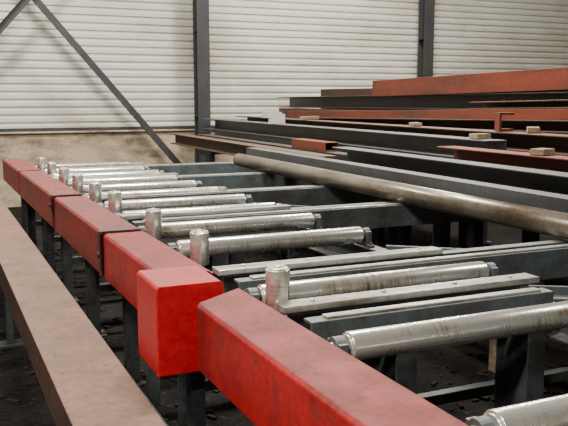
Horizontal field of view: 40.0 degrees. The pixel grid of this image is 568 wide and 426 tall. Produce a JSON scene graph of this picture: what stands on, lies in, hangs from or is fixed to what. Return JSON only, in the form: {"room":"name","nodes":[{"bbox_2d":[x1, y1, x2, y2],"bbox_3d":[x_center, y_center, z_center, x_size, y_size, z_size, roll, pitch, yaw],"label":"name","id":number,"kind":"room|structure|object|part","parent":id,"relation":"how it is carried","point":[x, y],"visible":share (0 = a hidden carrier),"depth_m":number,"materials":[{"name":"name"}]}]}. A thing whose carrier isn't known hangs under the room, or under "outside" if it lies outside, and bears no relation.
{"room":"metal workshop","nodes":[
{"label":"metal workshop","id":0,"kind":"room"},
{"bbox_2d":[0,129,233,207],"bbox_3d":[-0.372,-0.880,13.053,22.000,1.100,0.300,-4,9,-24],"label":"wall","id":1,"kind":"structure","parent":0,"point":[93,146],"depth_m":11.74,"materials":[{"name":"concrete"}]},
{"bbox_2d":[0,0,567,131],"bbox_3d":[-0.347,-4.110,12.516,22.000,5.468,0.023,-4,9,-24],"label":"wall","id":2,"kind":"structure","parent":0,"point":[262,51],"depth_m":12.57,"materials":[{"name":"white metal"}]},
{"bbox_2d":[0,125,214,131],"bbox_3d":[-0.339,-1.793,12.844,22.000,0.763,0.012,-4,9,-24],"label":"trim","id":3,"kind":"structure","parent":2,"relation":"attached to","point":[212,126],"depth_m":11.74,"materials":[{"name":"metal"}]},
{"bbox_2d":[0,202,567,425],"bbox_3d":[3.067,0.890,5.569,22.000,0.200,17.300,-4,9,-24],"label":"floor","id":4,"kind":"structure","parent":0,"point":[430,363],"depth_m":4.71,"materials":[{"name":"concrete"}]},
{"bbox_2d":[0,295,23,348],"bbox_3d":[-1.737,0.583,5.061,0.260,0.558,0.120,-4,9,-24],"label":"trestle","id":5,"kind":"object","parent":4,"relation":"on","point":[10,342],"visible":0.16,"depth_m":5.03,"materials":[{"name":"paint"}]},
{"bbox_2d":[21,197,28,235],"bbox_3d":[-2.573,0.082,7.710,0.200,0.769,0.120,-4,9,-24],"label":"posts","id":6,"kind":"object","parent":4,"relation":"on","point":[23,202],"visible":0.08,"depth_m":7.68,"materials":[{"name":"metal"}]},
{"bbox_2d":[45,399,55,425],"bbox_3d":[-0.918,0.851,3.256,0.260,0.558,0.120,-4,9,-24],"label":"trestle","id":7,"kind":"object","parent":4,"relation":"on","point":[49,419],"visible":0.03,"depth_m":3.20,"materials":[{"name":"paint"}]},
{"bbox_2d":[46,222,55,272],"bbox_3d":[-1.858,0.309,6.184,0.200,0.769,0.120,-4,9,-24],"label":"posts","id":8,"kind":"object","parent":4,"relation":"on","point":[49,229],"visible":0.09,"depth_m":6.16,"materials":[{"name":"metal"}]},
{"bbox_2d":[85,260,96,329],"bbox_3d":[-1.185,0.523,4.748,0.200,0.769,0.120,-4,9,-24],"label":"posts","id":9,"kind":"object","parent":4,"relation":"on","point":[89,269],"visible":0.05,"depth_m":4.72,"materials":[{"name":"metal"}]},
{"bbox_2d":[146,363,160,413],"bbox_3d":[-0.597,0.710,3.492,0.200,0.769,0.120,-4,9,-24],"label":"posts","id":10,"kind":"object","parent":4,"relation":"on","point":[153,390],"visible":0.09,"depth_m":3.48,"materials":[{"name":"metal"}]},
{"bbox_2d":[103,231,212,309],"bbox_3d":[-0.543,0.256,3.210,0.200,0.210,0.930,-4,9,-25],"label":"beam","id":11,"kind":"structure","parent":10,"relation":"on","point":[126,254],"depth_m":3.23,"materials":[{"name":"metal"}]},
{"bbox_2d":[137,265,222,425],"bbox_3d":[-0.339,0.708,2.666,0.245,1.015,0.260,-4,9,-24],"label":"post","id":12,"kind":"object","parent":4,"relation":"on","point":[168,299],"visible":0.78,"depth_m":2.50,"materials":[{"name":"metal"}]},
{"bbox_3d":[-0.304,0.849,2.725,0.150,0.719,0.140,-4,9,-24],"label":"post","id":13,"kind":"part","parent":12,"relation":"part of","materials":[{"name":"metal"}]},
{"bbox_2d":[193,0,210,162],"bbox_3d":[-1.276,-3.441,11.919,0.400,6.500,0.320,-4,9,-24],"label":"steel column","id":14,"kind":"structure","parent":4,"relation":"on","point":[201,39],"depth_m":12.04,"materials":[{"name":"grey metal"}]},
{"bbox_2d":[32,0,180,163],"bbox_3d":[-3.086,-2.531,11.069,3.674,4.312,0.064,-4,9,-24],"label":"diagonal brace","id":15,"kind":"object","parent":14,"relation":"attached to","point":[38,3],"visible":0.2,"depth_m":11.39,"materials":[{"name":"metal"}]},
{"bbox_2d":[200,149,220,162],"bbox_3d":[-0.203,-0.563,11.571,2.130,0.910,0.200,-4,9,-24],"label":"storage rack","id":16,"kind":"object","parent":4,"relation":"on","point":[210,156],"visible":0.06,"depth_m":11.10,"materials":[{"name":"metal"}]},
{"bbox_2d":[0,241,567,425],"bbox_3d":[-0.538,0.813,5.307,3.647,0.031,8.224,-4,9,-24],"label":"debris","id":17,"kind":"object","parent":4,"relation":"on","point":[478,355],"visible":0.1,"depth_m":4.48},
{"bbox_2d":[27,157,567,425],"bbox_3d":[0.111,0.379,4.788,2.885,1.042,8.252,-4,9,-24],"label":"conveyor","id":18,"kind":"object","parent":4,"relation":"on","point":[381,307],"visible":0.72,"depth_m":3.41,"materials":[{"name":"metal"}]},
{"bbox_2d":[2,159,41,194],"bbox_3d":[-2.468,-0.356,7.321,0.200,0.210,1.370,-4,9,-25],"label":"beam","id":19,"kind":"structure","parent":18,"relation":"attached to","point":[11,167],"depth_m":7.14,"materials":[{"name":"metal"}]},
{"bbox_2d":[19,171,82,227],"bbox_3d":[-1.768,-0.134,5.827,0.200,0.210,1.800,-4,9,-25],"label":"beam","id":20,"kind":"structure","parent":18,"relation":"attached to","point":[36,187],"depth_m":5.59,"materials":[{"name":"metal"}]},
{"bbox_2d":[54,196,140,274],"bbox_3d":[-1.058,0.092,4.310,0.200,0.210,1.380,-4,9,-25],"label":"beam","id":21,"kind":"structure","parent":18,"relation":"attached to","point":[78,219],"depth_m":4.13,"materials":[{"name":"metal"}]},
{"bbox_2d":[49,193,84,211],"bbox_3d":[-1.379,-0.067,4.960,0.223,0.106,0.036,-4,9,-24],"label":"clamp","id":22,"kind":"object","parent":21,"relation":"attached to","point":[50,204],"visible":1,"depth_m":4.93,"materials":[{"name":"black metal"}]},
{"bbox_2d":[97,227,144,270],"bbox_3d":[-0.764,0.169,3.651,0.223,0.186,0.036,-4,9,-24],"label":"clamp","id":23,"kind":"object","parent":21,"relation":"attached to","point":[140,228],"visible":1,"depth_m":3.61,"materials":[{"name":"black metal"}]},
{"bbox_3d":[-0.981,0.580,3.852,0.050,0.080,4.800,-4,9,-25],"label":"rail","id":24,"kind":"part","parent":18,"relation":"part of","materials":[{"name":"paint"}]},
{"bbox_2d":[170,133,336,157],"bbox_3d":[-0.603,-0.780,9.390,0.180,0.150,4.950,-4,9,-24],"label":"steel i-beam","id":25,"kind":"structure","parent":18,"relation":"on","point":[228,147],"depth_m":9.72,"materials":[{"name":"brown metal"}]},
{"bbox_2d":[233,153,567,239],"bbox_3d":[0.714,-0.151,5.233,0.126,0.126,5.700,-4,9,-24],"label":"pipe","id":26,"kind":"object","parent":18,"relation":"on","point":[528,218],"visible":1,"depth_m":4.74,"materials":[{"name":"grey metal"}]},
{"bbox_2d":[246,147,567,212],"bbox_3d":[0.751,-0.238,5.680,0.120,0.170,5.300,-4,9,-24],"label":"steel beam","id":27,"kind":"structure","parent":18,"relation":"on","point":[522,196],"depth_m":5.06,"materials":[{"name":"grey metal"}]},
{"bbox_3d":[0.090,0.124,4.741,0.070,0.120,8.254,-4,9,-26],"label":"rail","id":28,"kind":"part","parent":18,"relation":"part of","materials":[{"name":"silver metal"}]},
{"bbox_2d":[332,147,567,194],"bbox_3d":[1.375,-0.174,4.975,0.160,0.250,4.300,-4,9,-24],"label":"steel i-beam","id":29,"kind":"structure","parent":18,"relation":"on","point":[520,177],"depth_m":5.33,"materials":[{"name":"grey metal"}]},
{"bbox_2d":[309,249,325,257],"bbox_3d":[0.244,0.418,7.043,0.260,0.300,0.100,-4,9,-24],"label":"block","id":30,"kind":"object","parent":4,"relation":"on","point":[312,253],"visible":0.02,"depth_m":6.99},
{"bbox_2d":[334,204,493,245],"bbox_3d":[1.312,-0.067,8.232,2.130,0.910,0.200,-4,9,-24],"label":"storage rack","id":31,"kind":"object","parent":4,"relation":"on","point":[404,232],"visible":0.06,"depth_m":8.24,"materials":[{"name":"metal"}]},
{"bbox_2d":[417,0,434,77],"bbox_3d":[2.492,-3.690,13.591,0.400,6.500,0.320,-4,9,-24],"label":"steel column","id":32,"kind":"structure","parent":4,"relation":"on","point":[426,7],"depth_m":13.65,"materials":[{"name":"grey metal"}]},
{"bbox_2d":[432,222,539,247],"bbox_3d":[2.090,0.188,6.517,2.130,0.910,0.200,-4,9,-24],"label":"storage rack","id":33,"kind":"object","parent":4,"relation":"on","point":[441,231],"visible":0.02,"depth_m":6.10,"materials":[{"name":"metal"}]},
{"bbox_2d":[488,339,496,372],"bbox_3d":[1.350,0.781,4.607,0.260,0.300,0.100,-4,9,-24],"label":"block","id":34,"kind":"object","parent":4,"relation":"on","point":[492,344],"visible":0.14,"depth_m":4.58,"materials":[{"name":"brown wood"}]},
{"bbox_2d":[373,244,567,346],"bbox_3d":[0.531,0.293,6.379,0.200,0.140,5.000,-4,9,-24],"label":"beam","id":35,"kind":"structure","parent":34,"relation":"on","point":[547,338],"depth_m":4.14,"materials":[{"name":"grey metal"}]},
{"bbox_3d":[0.265,0.983,1.652,0.216,0.769,1.420,-4,9,-24],"label":"posts","id":36,"kind":"object","parent":4,"relation":"on","visible":0},
{"bbox_2d":[197,288,468,425],"bbox_3d":[0.323,0.531,1.361,0.200,0.210,2.649,-4,9,-25],"label":"beam","id":37,"kind":"structure","parent":36,"relation":"on","point":[276,371],"depth_m":1.89,"materials":[{"name":"metal"}]},
{"bbox_3d":[2.827,0.430,4.893,2.130,0.910,0.200,-4,9,-24],"label":"storage rack","id":38,"kind":"object","parent":4,"relation":"on","visible":0},
{"bbox_2d":[197,134,346,160],"bbox_3d":[0.559,-0.511,7.602,0.160,0.150,8.600,-4,9,-24],"label":"steel beam","id":39,"kind":"structure","parent":38,"relation":"on","point":[340,155],"depth_m":8.82,"materials":[{"name":"grey metal"}]},
{"bbox_2d":[292,138,337,150],"bbox_3d":[0.314,-0.713,8.126,0.150,0.090,0.800,-4,9,-24],"label":"beam","id":40,"kind":"structure","parent":39,"relation":"on","point":[320,145],"depth_m":8.00,"materials":[{"name":"red metal"}]},
{"bbox_2d":[437,146,567,172],"bbox_3d":[1.808,-0.258,4.827,0.170,0.160,2.700,-4,9,-24],"label":"beam","id":41,"kind":"structure","parent":39,"relation":"on","point":[558,163],"depth_m":5.43,"materials":[{"name":"red metal"}]},
{"bbox_2d":[530,148,554,155],"bbox_3d":[1.685,-0.400,5.082,0.140,0.040,0.100,-7,11,-41],"label":"batten","id":42,"kind":"object","parent":41,"relation":"on","point":[535,151],"visible":1,"depth_m":5.04,"materials":[{"name":"beige wood"}]},
{"bbox_2d":[215,130,453,158],"bbox_3d":[0.774,-0.566,7.802,0.180,0.200,8.400,-4,9,-24],"label":"steel beam","id":43,"kind":"structure","parent":38,"relation":"on","point":[220,133],"depth_m":9.72,"materials":[{"name":"metal"}]},
{"bbox_2d":[203,118,506,157],"bbox_3d":[0.231,-0.925,8.971,0.200,0.160,6.750,-4,9,-24],"label":"steel beam","id":44,"kind":"structure","parent":43,"relation":"on","point":[424,144],"depth_m":7.80,"materials":[{"name":"grey metal"}]},
{"bbox_2d":[269,114,284,123],"bbox_3d":[-0.086,-1.145,9.482,0.200,0.120,0.070,0,8,3],"label":"angle offcut","id":45,"kind":"object","parent":44,"relation":"on","point":[273,118],"visible":1,"depth_m":9.45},
{"bbox_2d":[469,133,490,138],"bbox_3d":[1.531,-0.601,6.091,0.140,0.040,0.100,-5,10,-30],"label":"batten","id":46,"kind":"object","parent":44,"relation":"on","point":[472,135],"visible":1,"depth_m":6.06,"materials":[{"name":"beige wood"}]},
{"bbox_3d":[1.066,-0.620,7.927,0.240,0.270,8.400,-4,9,-24],"label":"steel beam","id":47,"kind":"structure","parent":38,"relation":"on","visible":0},
{"bbox_2d":[235,116,567,155],"bbox_3d":[1.109,-0.804,7.753,0.200,0.140,8.500,-4,9,-24],"label":"beam","id":48,"kind":"structure","parent":47,"relation":"on","point":[516,141],"depth_m":6.78,"materials":[{"name":"brown metal"}]},
{"bbox_2d":[261,112,281,117],"bbox_3d":[-0.152,-1.295,10.282,0.300,0.080,0.070,4,9,25],"label":"angle offcut","id":49,"kind":"object","parent":48,"relation":"on","point":[263,114],"visible":0.59,"depth_m":10.28,"materials":[{"name":"white metal"}]},
{"bbox_2d":[300,116,318,119],"bbox_3d":[0.311,-1.160,9.498,0.080,0.040,0.280,8,11,42],"label":"batten","id":50,"kind":"object","parent":48,"relation":"on","point":[301,117],"visible":1,"depth_m":9.43,"materials":[{"name":"beige wood"}]},
{"bbox_2d":[409,122,421,125],"bbox_3d":[1.252,-0.846,7.424,0.080,0.030,0.240,0,8,-3],"label":"batten","id":51,"kind":"object","parent":48,"relation":"on","point":[410,123],"visible":1,"depth_m":7.32,"materials":[{"name":"beige wood"}]},
{"bbox_2d":[494,112,513,130],"bbox_3d":[1.776,-0.735,6.281,0.130,0.150,0.080,-2,9,-13],"label":"channel offcut","id":52,"kind":"object","parent":48,"relation":"on","point":[498,115],"visible":1,"depth_m":6.25,"materials":[{"name":"red metal"}]},
{"bbox_2d":[526,127,539,132],"bbox_3d":[1.933,-0.646,6.044,0.090,0.040,0.200,2,9,14],"label":"batten","id":53,"kind":"object","parent":48,"relation":"on","point":[529,129],"visible":1,"depth_m":5.95,"materials":[{"name":"beige wood"}]},
{"bbox_3d":[1.394,-0.656,8.070,0.300,0.300,8.400,-4,9,-24],"label":"steel beam","id":54,"kind":"structure","parent":38,"relation":"on","visible":0},
{"bbox_2d":[285,117,567,132],"bbox_3d":[1.517,-0.889,7.760,0.240,0.102,7.802,-4,8,-24],"label":"beam","id":55,"kind":"structure","parent":54,"relation":"on","point":[546,126],"depth_m":7.30,"materials":[{"name":"brown metal"}]},
{"bbox_2d":[288,109,567,119],"bbox_3d":[1.656,-0.954,7.536,0.220,0.090,7.301,-4,8,-24],"label":"beam","id":56,"kind":"structure","parent":55,"relation":"on","point":[519,114],"depth_m":7.49,"materials":[{"name":"metal"}]},
{"bbox_2d":[469,99,567,109],"bbox_3d":[2.456,-0.804,5.705,0.180,0.071,3.301,-4,8,-24],"label":"beam","id":57,"kind":"structure","parent":56,"relation":"on","point":[528,104],"depth_m":6.64,"materials":[{"name":"brown metal"}]},
{"bbox_3d":[1.777,-0.682,8.240,0.300,0.300,8.400,-4,9,-24],"label":"steel beam","id":58,"kind":"structure","parent":38,"relation":"on","visible":0},
{"bbox_2d":[279,108,567,134],"bbox_3d":[1.736,-0.955,8.292,0.300,0.220,8.200,-4,9,-24],"label":"steel beam","id":59,"kind":"structure","parent":58,"relation":"on","point":[283,110],"depth_m":11.09,"materials":[{"name":"metal"}]},
{"bbox_2d":[277,92,567,109],"bbox_3d":[1.714,-1.193,8.358,0.220,0.161,8.400,-4,9,-24],"label":"steel beam","id":60,"kind":"structure","parent":59,"relation":"on","point":[437,101],"depth_m":8.90,"materials":[{"name":"black metal"}]},
{"bbox_2d":[372,67,567,96],"bbox_3d":[2.307,-1.193,7.021,0.240,0.190,5.501,-4,8,-24],"label":"beam","id":61,"kind":"structure","parent":60,"relation":"on","point":[548,79],"depth_m":7.61,"materials":[{"name":"red metal"}]},
{"bbox_3d":[2.224,-0.778,8.207,0.300,0.500,8.000,-4,9,-24],"label":"steel beam","id":62,"kind":"structure","parent":38,"relation":"on","visible":0},
{"bbox_2d":[321,88,567,109],"bbox_3d":[2.265,-1.163,8.058,0.280,0.300,7.800,-4,9,-24],"label":"beam","id":63,"kind":"structure","parent":62,"relation":"on","point":[357,91],"depth_m":10.59,"materials":[{"name":"brown metal"}]},
{"bbox_3d":[-5.263,-3.178,10.149,0.400,6.500,0.320,-4,9,-24],"label":"steel column","id":64,"kind":"structure","parent":0,"visible":0},
{"bbox_2d":[0,0,30,33],"bbox_3d":[-3.666,-2.777,10.686,4.372,4.914,0.064,-4,9,-24],"label":"diagonal brace","id":65,"kind":"object","parent":64,"relation":"attached to","point":[21,4],"visible":1,"depth_m":10.69,"materials":[{"name":"metal"}]},
{"bbox_3d":[-0.140,1.106,1.542,0.260,0.558,0.120,-4,9,-24],"label":"trestle","id":66,"kind":"object","parent":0,"visible":0},
{"bbox_2d":[0,198,165,425],"bbox_3d":[-1.403,0.351,4.236,0.242,0.140,7.900,-4,9,-24],"label":"steel beam","id":67,"kind":"structure","parent":66,"relation":"on","point":[82,382],"depth_m":2.85,"materials":[{"name":"brown metal"}]}
]}

